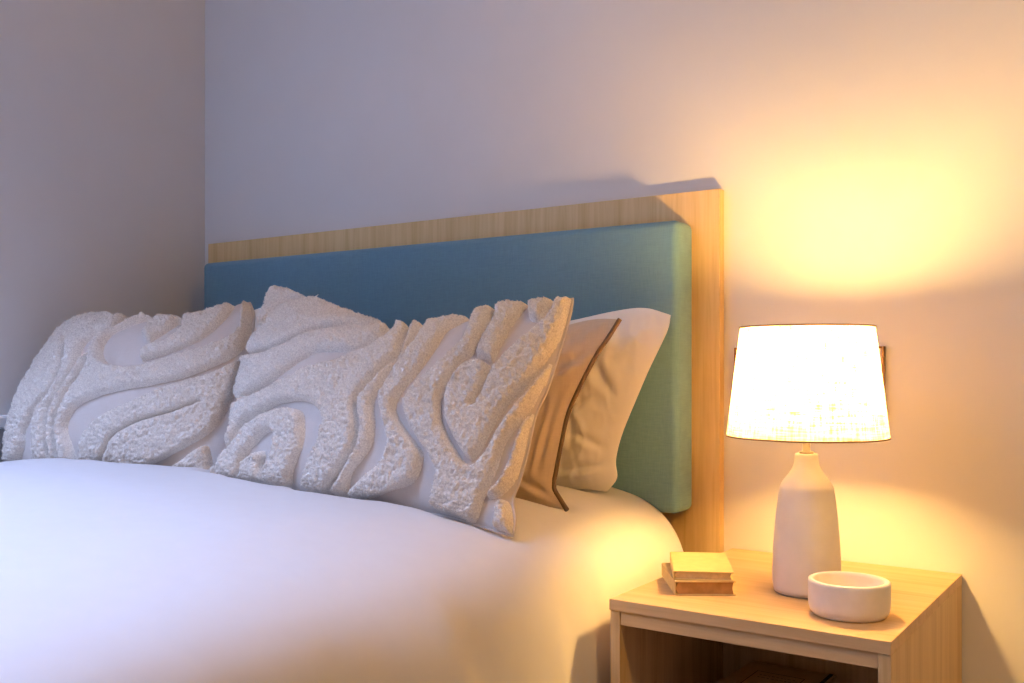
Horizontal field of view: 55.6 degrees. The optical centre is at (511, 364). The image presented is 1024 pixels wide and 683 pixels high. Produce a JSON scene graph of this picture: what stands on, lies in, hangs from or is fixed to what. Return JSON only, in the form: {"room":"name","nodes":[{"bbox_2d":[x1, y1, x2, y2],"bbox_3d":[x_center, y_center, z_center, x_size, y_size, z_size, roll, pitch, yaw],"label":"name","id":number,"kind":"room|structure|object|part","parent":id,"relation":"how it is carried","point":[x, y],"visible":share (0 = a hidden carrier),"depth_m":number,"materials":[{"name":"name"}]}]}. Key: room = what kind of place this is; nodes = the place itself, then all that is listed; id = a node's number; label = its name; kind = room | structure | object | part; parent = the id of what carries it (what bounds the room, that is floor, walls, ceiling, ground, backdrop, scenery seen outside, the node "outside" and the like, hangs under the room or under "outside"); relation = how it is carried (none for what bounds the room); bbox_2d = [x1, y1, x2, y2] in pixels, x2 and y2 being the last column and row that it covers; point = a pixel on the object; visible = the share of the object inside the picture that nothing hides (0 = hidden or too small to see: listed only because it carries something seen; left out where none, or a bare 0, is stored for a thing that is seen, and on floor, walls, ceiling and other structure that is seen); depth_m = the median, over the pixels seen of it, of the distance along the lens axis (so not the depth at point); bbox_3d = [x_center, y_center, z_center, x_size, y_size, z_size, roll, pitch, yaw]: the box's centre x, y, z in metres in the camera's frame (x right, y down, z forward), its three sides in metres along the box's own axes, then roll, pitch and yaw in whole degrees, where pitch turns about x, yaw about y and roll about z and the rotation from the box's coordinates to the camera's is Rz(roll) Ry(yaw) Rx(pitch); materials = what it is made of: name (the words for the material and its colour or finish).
{"room":"bedroom","nodes":[
{"label":"bedroom","id":0,"kind":"room"},
{"bbox_2d":[0,0,204,461],"bbox_3d":[-2.204,-0.380,1.209,0.140,2.550,4.300,0,0,34],"label":"wall","id":1,"kind":"structure","parent":0,"point":[102,102],"depth_m":2.65,"materials":[{"name":"paint"}]},
{"bbox_2d":[0,415,6,428],"bbox_3d":[-1.806,0.141,1.625,0.045,0.033,2.035,0,0,34],"label":"trim","id":2,"kind":"structure","parent":1,"relation":"attached to","point":[3,419],"depth_m":2.39,"materials":[{"name":"white paint"}]},
{"bbox_2d":[205,0,1023,682],"bbox_3d":[0.813,-0.380,1.831,4.411,2.550,0.140,0,0,34],"label":"wall","id":3,"kind":"structure","parent":0,"point":[866,157],"depth_m":1.96,"materials":[{"name":"paint"}]},
{"bbox_2d":[734,346,884,393],"bbox_3d":[0.576,0.033,1.900,0.292,0.136,0.014,0,0,34],"label":"wall frame","id":4,"kind":"object","parent":3,"relation":"attached to","point":[881,348],"visible":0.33,"depth_m":1.82,"materials":[{"name":"brown wood"}]},
{"bbox_3d":[-0.443,0.945,0.001,4.411,0.100,4.580,0,0,34],"label":"floor","id":5,"kind":"structure","parent":0,"visible":0},
{"bbox_2d":[204,189,723,552],"bbox_3d":[-0.793,0.257,1.635,1.613,1.236,1.999,0,0,34],"label":"headboard","id":6,"kind":"object","parent":5,"relation":"on","point":[662,253],"visible":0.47,"depth_m":2.07,"materials":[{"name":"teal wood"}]},
{"bbox_2d":[0,458,682,682],"bbox_3d":[-0.844,0.509,1.555,1.641,0.611,1.989,0,0,34],"label":"duvet","id":7,"kind":"object","parent":6,"relation":"on","point":[111,572],"visible":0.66,"depth_m":1.33,"materials":[{"name":"white fabric"}]},
{"bbox_2d":[1,301,254,469],"bbox_3d":[-0.906,0.046,2.261,0.690,0.392,0.233,0,0,25],"label":"tufted cushion","id":8,"kind":"object","parent":7,"relation":"on","point":[105,386],"visible":0.9,"depth_m":2.18,"materials":[{"name":"fabric"}]},
{"bbox_2d":[254,294,318,331],"bbox_3d":[-0.780,0.039,2.442,0.634,0.422,0.157,0,0,29],"label":"pillow","id":9,"kind":"object","parent":7,"relation":"on","point":[257,311],"visible":0.02,"depth_m":2.39,"materials":[{"name":"fabric"}]},
{"bbox_2d":[209,285,573,536],"bbox_3d":[-0.277,0.048,1.874,0.827,0.455,0.285,0,0,34],"label":"tufted cushion","id":10,"kind":"object","parent":7,"relation":"on","point":[438,416],"visible":0.98,"depth_m":1.74,"materials":[{"name":"fabric"}]},
{"bbox_2d":[515,318,621,511],"bbox_3d":[-0.159,0.089,2.043,0.802,0.361,0.161,0,0,34],"label":"linen pillow","id":11,"kind":"object","parent":7,"relation":"on","point":[584,341],"visible":0.25,"depth_m":1.86,"materials":[{"name":"beige fabric"}]},
{"bbox_2d":[556,308,670,491],"bbox_3d":[-0.058,0.070,2.132,0.864,0.370,0.094,0,0,33],"label":"pillow","id":12,"kind":"object","parent":7,"relation":"on","point":[602,408],"visible":0.27,"depth_m":1.95,"materials":[{"name":"fabric"}]},
{"bbox_2d":[609,548,961,682],"bbox_3d":[0.482,0.635,1.652,0.433,0.520,0.522,0,0,34],"label":"nightstand","id":13,"kind":"object","parent":5,"relation":"on","point":[658,635],"visible":0.87,"depth_m":1.55,"materials":[{"name":"brown wood"}]},
{"bbox_3d":[0.312,0.634,1.770,0.017,0.481,0.520,0,0,34],"label":"panel","id":14,"kind":"part","parent":13,"relation":"part of","materials":[{"name":"brown wood"}]},
{"bbox_2d":[662,563,735,595],"bbox_3d":[0.315,0.363,1.654,0.100,0.024,0.148,0,0,0],"label":"book","id":15,"kind":"object","parent":13,"relation":"on","point":[678,587],"visible":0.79,"depth_m":1.58,"materials":[{"name":"paper"}]},
{"bbox_2d":[670,552,733,581],"bbox_3d":[0.322,0.344,1.665,0.098,0.015,0.165,0,0,7],"label":"book","id":16,"kind":"object","parent":15,"relation":"on","point":[699,566],"visible":1,"depth_m":1.62,"materials":[{"name":"paper"}]},
{"bbox_3d":[0.483,0.405,1.654,0.397,0.022,0.518,0,0,34],"label":"rail","id":17,"kind":"part","parent":13,"relation":"part of","materials":[{"name":"brown wood"}]},
{"bbox_2d":[720,661,835,682],"bbox_3d":[0.457,0.584,1.706,0.159,0.051,0.222,0,0,34],"label":"book","id":18,"kind":"object","parent":13,"relation":"on","point":[752,672],"visible":1,"depth_m":1.75,"materials":[{"name":"paper"}]},
{"bbox_3d":[0.454,0.560,1.710,0.088,0.001,0.113,0,0,34],"label":"title frame","id":19,"kind":"part","parent":18,"relation":"part of","materials":[{"name":"brown"}]},
{"bbox_3d":[0.578,0.605,1.792,0.397,0.379,0.010,0,0,34],"label":"panel","id":20,"kind":"part","parent":13,"relation":"part of","materials":[{"name":"brown wood"}]},
{"bbox_2d":[726,324,890,599],"bbox_3d":[0.486,0.155,1.603,0.261,0.439,0.261,0,0,-30],"label":"table lamp","id":21,"kind":"object","parent":13,"relation":"on","point":[806,384],"visible":0.97,"depth_m":1.52,"materials":[{"name":"white fabric"}]},
{"bbox_3d":[0.486,0.102,1.603,0.046,0.087,0.046,0,0,34],"label":"stem","id":22,"kind":"part","parent":21,"relation":"part of","materials":[{"name":"metal"}]},
{"bbox_3d":[0.486,-0.062,1.603,0.216,0.003,0.216,0,0,34],"label":"shade trim","id":23,"kind":"part","parent":21,"relation":"part of","materials":[{"name":"white fabric"}]},
{"bbox_3d":[0.486,0.028,1.603,0.258,0.180,0.258,0,0,34],"label":"lamp shade","id":24,"kind":"part","parent":21,"relation":"part of","materials":[{"name":"fabric"}]},
{"bbox_3d":[0.486,0.117,1.603,0.261,0.003,0.261,0,0,34],"label":"shade trim","id":25,"kind":"part","parent":21,"relation":"part of","materials":[{"name":"white fabric"}]},
{"bbox_2d":[808,571,890,622],"bbox_3d":[0.506,0.348,1.461,0.118,0.053,0.118,0,0,34],"label":"bowl","id":26,"kind":"object","parent":13,"relation":"on","point":[842,596],"visible":1,"depth_m":1.42,"materials":[{"name":"white ceramic"}]},
{"bbox_3d":[0.653,0.634,1.536,0.018,0.481,0.520,0,0,34],"label":"panel","id":27,"kind":"part","parent":13,"relation":"part of","materials":[{"name":"brown wood"}]}
]}

